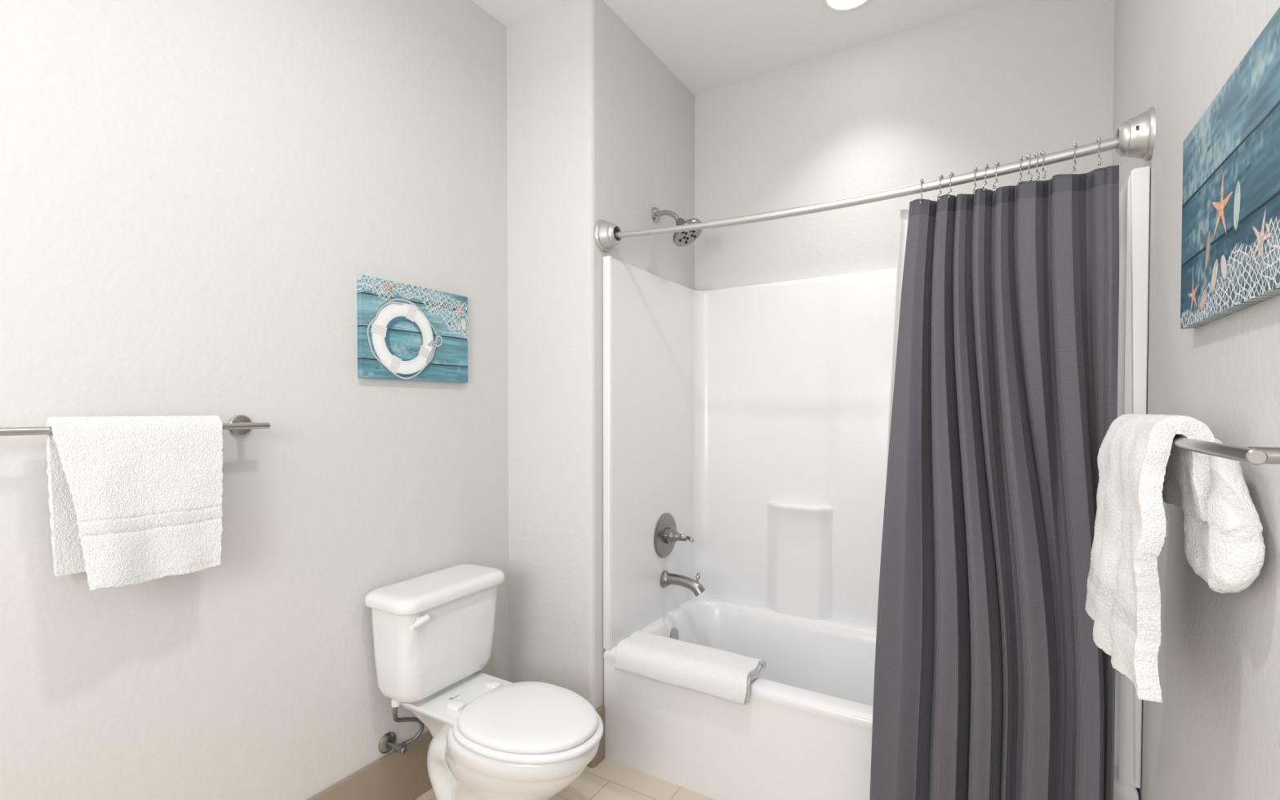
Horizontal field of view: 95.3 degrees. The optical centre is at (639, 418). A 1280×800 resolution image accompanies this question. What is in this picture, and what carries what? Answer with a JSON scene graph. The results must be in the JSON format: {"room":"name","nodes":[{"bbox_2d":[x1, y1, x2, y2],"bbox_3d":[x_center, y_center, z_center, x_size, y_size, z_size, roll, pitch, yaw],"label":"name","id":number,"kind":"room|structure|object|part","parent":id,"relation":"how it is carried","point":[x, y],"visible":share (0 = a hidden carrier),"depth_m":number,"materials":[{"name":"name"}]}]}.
{"room":"bathroom","nodes":[
{"label":"bathroom","id":0,"kind":"room"},
{"bbox_2d":[0,0,509,799],"bbox_3d":[-1.397,-0.113,0.957,0.120,2.769,3.190,1,1,31],"label":"wall","id":1,"kind":"structure","parent":0,"point":[195,195],"depth_m":1.48,"materials":[{"name":"paint"}]},
{"bbox_2d":[0,414,270,435],"bbox_3d":[-1.140,0.022,1.193,0.078,0.054,0.686,1,1,31],"label":"towel bar","id":2,"kind":"object","parent":1,"relation":"attached to","point":[238,424],"visible":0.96,"depth_m":1.39,"materials":[{"name":"silver metal"}]},
{"bbox_2d":[45,415,222,590],"bbox_3d":[-1.060,0.169,1.247,0.102,0.350,0.287,1,1,31],"label":"bath towel","id":3,"kind":"object","parent":2,"relation":"hanging from","point":[132,500],"visible":1,"depth_m":1.21,"materials":[{"name":"white fabric"}]},
{"bbox_2d":[307,730,432,799],"bbox_3d":[-1.344,1.174,0.939,0.014,0.195,3.176,1,1,31],"label":"baseboard","id":4,"kind":"structure","parent":1,"relation":"attached to","point":[396,775],"depth_m":1.84,"materials":[{"name":"beige"}]},
{"bbox_2d":[378,699,424,754],"bbox_3d":[-0.749,0.952,1.829,0.104,0.209,0.120,1,1,31],"label":"water supply valve","id":5,"kind":"object","parent":1,"relation":"attached to","point":[388,742],"visible":0.94,"depth_m":1.82,"materials":[{"name":"grey metal"}]},
{"bbox_3d":[-0.731,1.026,1.804,0.013,0.022,0.022,1,1,31],"label":"valve knob","id":6,"kind":"part","parent":5,"relation":"part of","materials":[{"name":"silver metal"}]},
{"bbox_2d":[356,274,467,382],"bbox_3d":[-0.732,-0.279,1.916,0.020,0.305,0.411,1,1,31],"label":"picture","id":7,"kind":"object","parent":1,"relation":"attached to","point":[406,331],"visible":1,"depth_m":1.88},
{"bbox_2d":[413,757,715,799],"bbox_3d":[-0.276,1.324,0.787,2.240,0.100,4.220,1,1,31],"label":"floor","id":8,"kind":"structure","parent":0,"point":[610,780],"depth_m":1.98,"materials":[{"name":"beige tile"}]},
{"bbox_2d":[364,563,603,799],"bbox_3d":[-0.429,0.887,1.744,0.716,0.741,0.418,1,1,31],"label":"toilet","id":9,"kind":"object","parent":8,"relation":"on","point":[494,738],"visible":0.99,"depth_m":1.70,"materials":[{"name":"white ceramic"}]},
{"bbox_3d":[-0.639,0.587,1.678,0.029,0.030,0.062,1,1,28],"label":"flush lever","id":10,"kind":"part","parent":9,"relation":"part of","materials":[{"name":"white plastic"}]},
{"bbox_3d":[-0.648,0.697,1.873,0.192,0.294,0.384,1,1,31],"label":"tank","id":11,"kind":"part","parent":9,"relation":"part of","materials":[{"name":"white ceramic"}]},
{"bbox_3d":[-0.642,0.536,1.867,0.218,0.043,0.418,1,1,31],"label":"tank lid","id":12,"kind":"part","parent":9,"relation":"part of","materials":[{"name":"white ceramic"}]},
{"bbox_3d":[-0.312,0.849,1.672,0.409,0.024,0.342,1,1,31],"label":"seat lid","id":13,"kind":"part","parent":9,"relation":"part of","materials":[{"name":"white plastic"}]},
{"bbox_3d":[-0.311,0.871,1.672,0.438,0.017,0.362,1,1,31],"label":"seat","id":14,"kind":"part","parent":9,"relation":"part of","materials":[{"name":"white plastic"}]},
{"bbox_2d":[603,166,1150,799],"bbox_3d":[0.712,0.331,2.068,1.524,1.841,0.769,1,1,31],"label":"shower","id":15,"kind":"object","parent":8,"relation":"on","point":[755,417],"visible":0.59,"depth_m":2.38,"materials":[{"name":"white plastic"}]},
{"bbox_2d":[653,512,693,557],"bbox_3d":[0.175,0.494,2.429,0.164,0.188,0.188,1,1,31],"label":"shower valve","id":16,"kind":"object","parent":15,"relation":"attached to","point":[665,535],"visible":1,"depth_m":2.43,"materials":[{"name":"grey metal"}]},
{"bbox_3d":[0.194,0.492,2.386,0.024,0.035,0.110,0,1,-22],"label":"lever handle","id":17,"kind":"part","parent":16,"relation":"part of","materials":[{"name":"silver metal"}]},
{"bbox_3d":[0.137,0.911,2.437,0.029,0.076,0.074,1,1,31],"label":"overflow plate","id":18,"kind":"part","parent":15,"relation":"part of","materials":[{"name":"silver metal"}]},
{"bbox_2d":[660,569,705,596],"bbox_3d":[0.183,0.678,2.422,0.189,0.103,0.072,1,1,31],"label":"tub spout","id":19,"kind":"object","parent":15,"relation":"attached to","point":[667,579],"visible":1,"depth_m":2.41,"materials":[{"name":"grey metal"}]},
{"bbox_3d":[0.237,0.656,2.389,0.020,0.058,0.018,1,1,31],"label":"diverter knob","id":20,"kind":"part","parent":19,"relation":"part of","materials":[{"name":"silver metal"}]},
{"bbox_2d":[613,631,766,705],"bbox_3d":[0.166,0.843,2.008,0.496,0.094,0.189,1,1,31],"label":"towel","id":21,"kind":"object","parent":15,"relation":"on","point":[726,675],"visible":1,"depth_m":1.95,"materials":[{"name":"white fabric"}]},
{"bbox_2d":[766,500,833,620],"bbox_3d":[0.678,0.607,2.487,0.330,0.492,0.064,1,1,31],"label":"soap shelf","id":22,"kind":"object","parent":15,"relation":"attached to","point":[800,533],"depth_m":2.47,"materials":[{"name":"white plastic"}]},
{"bbox_2d":[603,595,1138,799],"bbox_3d":[0.712,1.047,2.081,1.519,0.410,0.768,1,1,31],"label":"tub basin","id":23,"kind":"object","parent":15,"relation":"in","point":[803,731],"depth_m":1.99,"materials":[{"name":"white plastic"}]},
{"bbox_2d":[506,0,694,710],"bbox_3d":[-0.180,-0.141,2.570,0.527,2.769,0.830,1,1,31],"label":"wall","id":24,"kind":"structure","parent":0,"point":[599,127],"depth_m":2.19,"materials":[{"name":"paint"}]},
{"bbox_2d":[586,706,604,767],"bbox_3d":[-0.328,1.152,2.221,0.420,0.195,0.070,1,1,31],"label":"baseboard","id":25,"kind":"structure","parent":24,"relation":"attached to","point":[599,757],"depth_m":2.12,"materials":[{"name":"beige"}]},
{"bbox_2d":[651,207,702,246],"bbox_3d":[0.152,-0.797,2.392,0.214,0.177,0.136,1,1,31],"label":"shower","id":26,"kind":"object","parent":24,"relation":"attached to","point":[684,238],"visible":0.87,"depth_m":2.38,"materials":[{"name":"silver metal"}]},
{"bbox_3d":[0.121,-0.834,2.416,0.117,0.069,0.021,1,1,31],"label":"shower arm","id":27,"kind":"part","parent":26,"relation":"part of","materials":[{"name":"silver metal"}]},
{"bbox_2d":[471,0,1005,96],"bbox_3d":[-0.276,-1.544,0.737,2.240,0.100,4.220,1,1,31],"label":"ceiling","id":28,"kind":"structure","parent":0,"point":[708,45],"depth_m":2.25,"materials":[{"name":"white paint"}]},
{"bbox_2d":[822,0,871,12],"bbox_3d":[0.748,-1.512,2.082,0.188,0.011,0.188,1,1,31],"label":"recessed light","id":29,"kind":"object","parent":28,"relation":"in","point":[836,6],"visible":1,"depth_m":2.13,"materials":[{"name":"white plastic"}]},
{"bbox_2d":[694,0,1115,290],"bbox_3d":[0.793,-0.141,2.523,2.240,2.769,0.100,1,1,31],"label":"wall","id":30,"kind":"structure","parent":0,"point":[1004,82],"depth_m":2.34,"materials":[{"name":"paint"}]},
{"bbox_2d":[1112,0,1279,799],"bbox_3d":[0.596,-0.101,0.233,0.200,2.769,4.020,1,1,31],"label":"wall","id":31,"kind":"structure","parent":0,"point":[1214,734],"depth_m":0.94,"materials":[{"name":"paint"}]},
{"bbox_2d":[593,106,1155,252],"bbox_3d":[0.519,-0.658,1.730,1.531,0.114,0.114,1,1,31],"label":"shower curtain rod","id":32,"kind":"object","parent":31,"relation":"attached to","point":[1135,138],"visible":0.99,"depth_m":1.54,"materials":[{"name":"grey metal"}]},
{"bbox_2d":[613,226,618,239],"bbox_3d":[-0.087,-0.665,2.098,0.005,0.049,0.049,1,1,31],"label":"gasket","id":33,"kind":"object","parent":32,"relation":"attached to","point":[615,228],"depth_m":2.09,"materials":[{"name":"black rubber"}]},
{"bbox_2d":[885,208,909,483],"bbox_3d":[0.925,0.066,1.586,0.520,1.315,0.077,1,1,31],"label":"curtain liner","id":34,"kind":"object","parent":32,"relation":"hanging from","point":[904,215],"visible":0.02,"depth_m":1.66,"materials":[{"name":"white plastic"}]},
{"bbox_2d":[919,178,923,204],"bbox_3d":[0.761,-0.612,1.575,0.008,0.074,0.054,1,1,31],"label":"curtain hook","id":35,"kind":"object","parent":32,"relation":"hanging from","point":[921,180],"visible":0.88,"depth_m":1.57,"materials":[{"name":"silver metal"}]},
{"bbox_2d":[937,174,943,199],"bbox_3d":[0.800,-0.613,1.551,0.008,0.074,0.054,1,1,40],"label":"curtain hook","id":36,"kind":"object","parent":32,"relation":"hanging from","point":[940,176],"visible":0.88,"depth_m":1.54,"materials":[{"name":"silver metal"}]},
{"bbox_2d":[946,172,954,198],"bbox_3d":[0.821,-0.614,1.538,0.008,0.074,0.054,1,1,45],"label":"curtain hook","id":37,"kind":"object","parent":32,"relation":"hanging from","point":[951,174],"visible":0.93,"depth_m":1.53,"materials":[{"name":"silver metal"}]},
{"bbox_2d":[973,166,977,193],"bbox_3d":[0.868,-0.616,1.510,0.008,0.074,0.054,1,1,35],"label":"curtain hook","id":38,"kind":"object","parent":32,"relation":"hanging from","point":[975,169],"visible":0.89,"depth_m":1.50,"materials":[{"name":"silver metal"}]},
{"bbox_2d":[982,164,989,191],"bbox_3d":[0.888,-0.617,1.497,0.008,0.074,0.054,1,1,43],"label":"curtain hook","id":39,"kind":"object","parent":32,"relation":"hanging from","point":[986,166],"visible":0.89,"depth_m":1.49,"materials":[{"name":"silver metal"}]},
{"bbox_2d":[869,164,1119,799],"bbox_3d":[0.870,0.305,1.476,0.526,1.806,0.153,1,1,31],"label":"shower curtain","id":40,"kind":"object","parent":32,"relation":"hanging from","point":[993,681],"visible":0.95,"depth_m":1.46,"materials":[{"name":"grey fabric"}]},
{"bbox_2d":[992,161,999,188],"bbox_3d":[0.909,-0.618,1.485,0.054,0.074,0.008,-1,1,-44],"label":"curtain hook","id":41,"kind":"object","parent":32,"relation":"hanging from","point":[997,163],"visible":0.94,"depth_m":1.48,"materials":[{"name":"silver metal"}]},
{"bbox_2d":[1018,155,1022,183],"bbox_3d":[0.953,-0.621,1.458,0.008,0.074,0.054,1,1,34],"label":"curtain hook","id":42,"kind":"object","parent":32,"relation":"hanging from","point":[1020,158],"visible":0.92,"depth_m":1.45,"materials":[{"name":"silver metal"}]},
{"bbox_2d":[1024,154,1032,181],"bbox_3d":[0.966,-0.621,1.450,0.008,0.074,0.054,0,1,17],"label":"curtain hook","id":43,"kind":"object","parent":32,"relation":"hanging from","point":[1028,156],"visible":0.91,"depth_m":1.44,"materials":[{"name":"silver metal"}]},
{"bbox_2d":[1032,152,1039,179],"bbox_3d":[0.980,-0.622,1.442,0.008,0.074,0.054,0,1,21],"label":"curtain hook","id":44,"kind":"object","parent":32,"relation":"hanging from","point":[1036,154],"visible":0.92,"depth_m":1.44,"materials":[{"name":"silver metal"}]},
{"bbox_2d":[1039,151,1046,177],"bbox_3d":[0.991,-0.623,1.435,0.008,0.074,0.054,0,1,22],"label":"curtain hook","id":45,"kind":"object","parent":32,"relation":"hanging from","point":[1042,153],"visible":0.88,"depth_m":1.43,"materials":[{"name":"silver metal"}]},
{"bbox_2d":[1072,142,1077,171],"bbox_3d":[1.046,-0.627,1.401,0.008,0.074,0.054,1,1,41],"label":"curtain hook","id":46,"kind":"object","parent":32,"relation":"hanging from","point":[1075,144],"visible":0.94,"depth_m":1.40,"materials":[{"name":"silver metal"}]},
{"bbox_2d":[1095,137,1101,165],"bbox_3d":[1.084,-0.630,1.378,0.008,0.074,0.054,1,1,30],"label":"curtain hook","id":47,"kind":"object","parent":32,"relation":"hanging from","point":[1098,139],"visible":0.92,"depth_m":1.37,"materials":[{"name":"silver metal"}]},
{"bbox_2d":[1171,435,1279,465],"bbox_3d":[0.791,0.033,0.825,0.078,0.054,0.650,1,1,31],"label":"towel bar","id":48,"kind":"object","parent":31,"relation":"attached to","point":[1257,455],"visible":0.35,"depth_m":0.60,"materials":[{"name":"silver metal"}]},
{"bbox_2d":[1084,413,1265,702],"bbox_3d":[0.810,0.199,0.919,0.116,0.412,0.474,1,1,28],"label":"hand towel","id":49,"kind":"object","parent":48,"relation":"hanging from","point":[1140,469],"visible":0.96,"depth_m":0.81,"materials":[{"name":"white fabric"}]},
{"bbox_3d":[0.643,0.037,0.575,0.060,0.020,0.020,1,1,31],"label":"post","id":50,"kind":"part","parent":48,"relation":"part of","materials":[{"name":"silver metal"}]},
{"bbox_2d":[1180,6,1279,328],"bbox_3d":[0.762,-0.303,0.716,0.020,0.313,0.610,1,1,31],"label":"picture","id":51,"kind":"object","parent":31,"relation":"attached to","point":[1230,243],"visible":1,"depth_m":0.76}
]}

